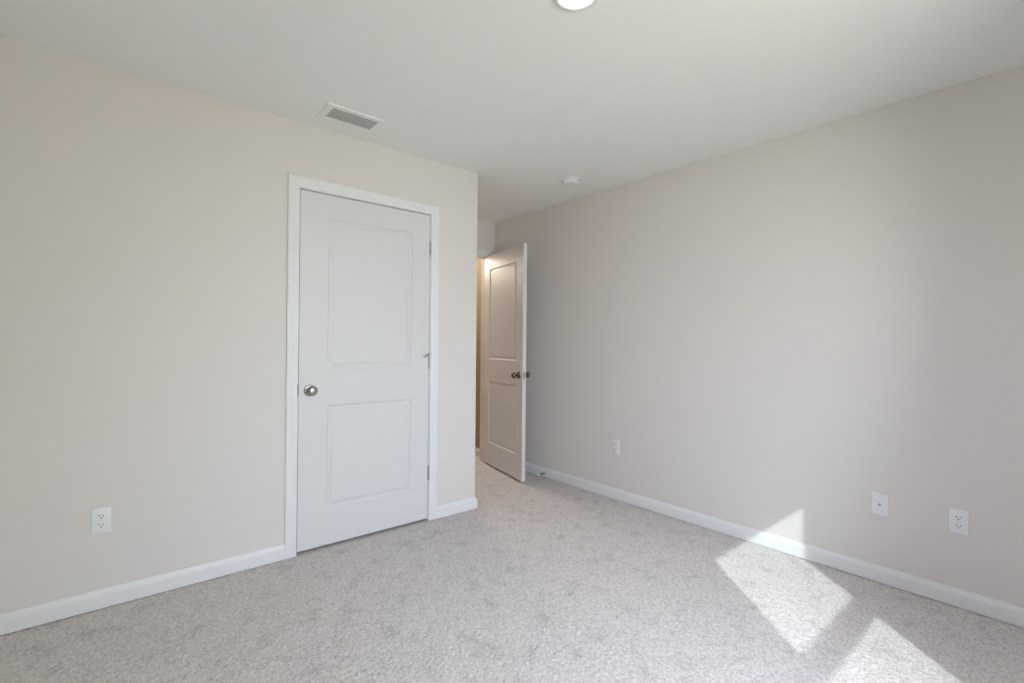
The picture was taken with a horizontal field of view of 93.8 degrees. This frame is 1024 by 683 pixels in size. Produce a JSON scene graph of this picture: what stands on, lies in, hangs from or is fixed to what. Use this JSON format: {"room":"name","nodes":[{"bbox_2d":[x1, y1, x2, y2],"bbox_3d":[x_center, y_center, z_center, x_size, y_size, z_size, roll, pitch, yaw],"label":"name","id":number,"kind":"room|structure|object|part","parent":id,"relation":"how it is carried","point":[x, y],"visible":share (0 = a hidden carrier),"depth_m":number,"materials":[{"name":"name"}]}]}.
{"room":"empty bedroom","nodes":[
{"label":"empty bedroom","id":0,"kind":"room"},
{"bbox_2d":[0,36,477,613],"bbox_3d":[-1.322,-0.017,2.676,2.682,2.440,0.115,1,0,-40],"label":"wall","id":1,"kind":"structure","parent":0,"point":[143,221],"depth_m":2.27,"materials":[{"name":"white paint"}]},
{"bbox_2d":[91,506,111,534],"bbox_3d":[-1.847,0.805,2.155,0.070,0.114,0.009,1,0,-40],"label":"power outlet","id":2,"kind":"object","parent":1,"relation":"attached to","point":[101,518],"visible":1,"depth_m":2.15,"materials":[{"name":"white plastic"}]},
{"bbox_2d":[96,522,105,528],"bbox_3d":[-1.845,0.825,2.153,0.034,0.027,0.004,1,0,-40],"label":"receptacle","id":3,"kind":"object","parent":2,"relation":"attached to","point":[99,525],"depth_m":2.15,"materials":[{"name":"grey plastic"}]},
{"bbox_2d":[96,513,105,519],"bbox_3d":[-1.845,0.786,2.154,0.034,0.027,0.004,1,0,-40],"label":"receptacle","id":4,"kind":"object","parent":2,"relation":"attached to","point":[99,516],"depth_m":2.15,"materials":[{"name":"grey plastic"}]},
{"bbox_2d":[0,544,284,634],"bbox_3d":[-1.786,1.157,2.204,1.383,0.082,0.014,1,0,-40],"label":"baseboard","id":5,"kind":"structure","parent":1,"relation":"attached to","point":[40,614],"depth_m":2.22,"materials":[{"name":"white paint"}]},
{"bbox_2d":[284,173,439,558],"bbox_3d":[-0.915,0.141,3.012,0.974,2.135,0.130,1,0,-40],"label":"door frame","id":6,"kind":"structure","parent":1,"relation":"attached to","point":[295,182],"depth_m":2.70,"materials":[{"name":"white paint"}]},
{"bbox_2d":[296,189,431,551],"bbox_3d":[-0.868,0.168,2.966,0.851,2.049,0.102,1,0,-40],"label":"door","id":7,"kind":"structure","parent":1,"relation":"in","point":[364,358],"depth_m":2.94,"materials":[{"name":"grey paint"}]},
{"bbox_3d":[-1.133,0.279,2.713,0.056,0.056,0.057,1,0,-40],"label":"knob","id":8,"kind":"part","parent":7,"relation":"part of","materials":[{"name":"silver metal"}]},
{"bbox_2d":[475,258,480,447],"bbox_3d":[-1.952,-0.014,5.676,1.959,2.440,3.215,1,0,-40],"label":"wall","id":9,"kind":"structure","parent":0,"point":[478,309],"depth_m":5.12,"materials":[{"name":"beige paint"}]},
{"bbox_2d":[475,447,479,456],"bbox_3d":[-1.286,1.172,6.193,0.014,0.082,3.095,1,0,-40],"label":"baseboard","id":10,"kind":"structure","parent":9,"relation":"attached to","point":[477,450],"depth_m":5.10,"materials":[{"name":"white paint"}]},
{"bbox_2d":[477,219,494,253],"bbox_3d":[-1.616,-0.016,3.778,3.659,2.440,0.115,1,0,-40],"label":"wall","id":11,"kind":"structure","parent":0,"point":[485,229],"depth_m":4.84,"materials":[{"name":"white paint"}]},
{"bbox_2d":[477,249,493,460],"bbox_3d":[-0.598,0.146,4.641,0.945,2.139,0.145,1,0,-40],"label":"door frame","id":12,"kind":"structure","parent":11,"relation":"attached to","point":[481,254],"depth_m":4.90,"materials":[{"name":"white paint"}]},
{"bbox_3d":[-0.600,0.178,4.642,0.815,2.074,0.034,1,0,-40],"label":"stop moulding","id":13,"kind":"part","parent":12,"relation":"part of","materials":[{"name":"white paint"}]},
{"bbox_3d":[-0.598,0.146,4.641,0.945,2.139,0.145,1,0,-40],"label":"casing","id":14,"kind":"part","parent":12,"relation":"part of","materials":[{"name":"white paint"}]},
{"bbox_2d":[483,243,529,481],"bbox_3d":[-0.080,0.178,4.484,0.169,2.050,0.825,1,0,-28],"label":"door","id":15,"kind":"structure","parent":11,"relation":"in","point":[505,289],"depth_m":4.40,"materials":[{"name":"grey paint"}]},
{"bbox_3d":[0.026,0.294,4.157,0.057,0.056,0.056,1,0,-28],"label":"knob","id":16,"kind":"part","parent":15,"relation":"part of","materials":[{"name":"silver metal"}]},
{"bbox_2d":[0,455,1023,682],"bbox_3d":[-1.111,1.268,3.181,3.879,0.118,8.120,1,0,-40],"label":"floor","id":17,"kind":"structure","parent":0,"point":[547,580],"depth_m":2.12,"materials":[{"name":"carpet"}]},
{"bbox_2d":[0,0,1023,222],"bbox_3d":[-1.088,-1.293,3.188,3.879,0.120,8.120,1,0,-40],"label":"ceiling","id":18,"kind":"structure","parent":0,"point":[524,97],"depth_m":2.11,"materials":[{"name":"white paint"}]},
{"bbox_2d":[315,102,383,132],"bbox_3d":[-0.899,-1.230,2.650,0.307,0.007,0.210,1,0,-40],"label":"ceiling vent","id":19,"kind":"object","parent":18,"relation":"in","point":[333,113],"visible":1,"depth_m":2.64,"materials":[{"name":"white metal"}]},
{"bbox_2d":[561,177,580,185],"bbox_3d":[0.442,-1.201,3.616,0.150,0.034,0.150,1,0,-40],"label":"smoke detector","id":20,"kind":"object","parent":18,"relation":"attached to","point":[567,181],"visible":1,"depth_m":3.58,"materials":[{"name":"white plastic"}]},
{"bbox_2d":[553,0,597,11],"bbox_3d":[0.229,-1.221,1.690,0.170,0.008,0.170,1,0,-40],"label":"recessed light","id":21,"kind":"object","parent":18,"relation":"in","point":[567,5],"visible":1,"depth_m":1.73,"materials":[{"name":"white plastic"}]},
{"bbox_2d":[495,65,1023,607],"bbox_3d":[1.335,0.009,3.218,0.120,2.440,4.785,1,0,-40],"label":"wall","id":22,"kind":"structure","parent":0,"point":[775,336],"depth_m":2.68,"materials":[{"name":"white paint"}]},
{"bbox_2d":[612,439,619,454],"bbox_3d":[0.808,0.820,3.729,0.009,0.114,0.070,1,0,-40],"label":"power outlet","id":23,"kind":"object","parent":22,"relation":"attached to","point":[615,443],"visible":1,"depth_m":3.73,"materials":[{"name":"white plastic"}]},
{"bbox_2d":[525,462,1023,627],"bbox_3d":[1.311,1.187,3.127,0.014,0.082,4.669,1,0,-40],"label":"baseboard","id":24,"kind":"structure","parent":22,"relation":"attached to","point":[983,605],"depth_m":2.65,"materials":[{"name":"white paint"}]},
{"bbox_2d":[872,492,887,516],"bbox_3d":[1.884,0.836,2.455,0.015,0.114,0.070,1,0,-40],"label":"cable jack plate","id":25,"kind":"object","parent":22,"relation":"attached to","point":[879,501],"visible":1,"depth_m":2.45,"materials":[{"name":"white plastic"}]},
{"bbox_2d":[948,508,968,535],"bbox_3d":[2.079,0.840,2.230,0.009,0.114,0.070,1,0,-40],"label":"power outlet","id":26,"kind":"object","parent":22,"relation":"attached to","point":[958,519],"visible":1,"depth_m":2.23,"materials":[{"name":"white plastic"}]},
{"bbox_2d":[954,523,962,529],"bbox_3d":[2.077,0.859,2.229,0.004,0.027,0.034,1,0,-40],"label":"receptacle","id":27,"kind":"object","parent":26,"relation":"attached to","point":[957,526],"depth_m":2.23,"materials":[{"name":"grey plastic"}]},
{"bbox_2d":[954,514,963,520],"bbox_3d":[2.077,0.820,2.229,0.004,0.027,0.034,1,0,-40],"label":"receptacle","id":28,"kind":"object","parent":26,"relation":"attached to","point":[957,517],"depth_m":2.23,"materials":[{"name":"grey plastic"}]},
{"bbox_3d":[-0.676,-0.007,3.899,0.115,2.440,0.916,1,0,-40],"label":"wall","id":29,"kind":"structure","parent":0,"visible":0},
{"bbox_2d":[437,497,476,518],"bbox_3d":[-0.719,1.171,3.783,0.340,0.082,1.045,1,0,-40],"label":"baseboard","id":30,"kind":"structure","parent":29,"relation":"attached to","point":[468,504],"depth_m":3.38,"materials":[{"name":"white paint"}]}
]}

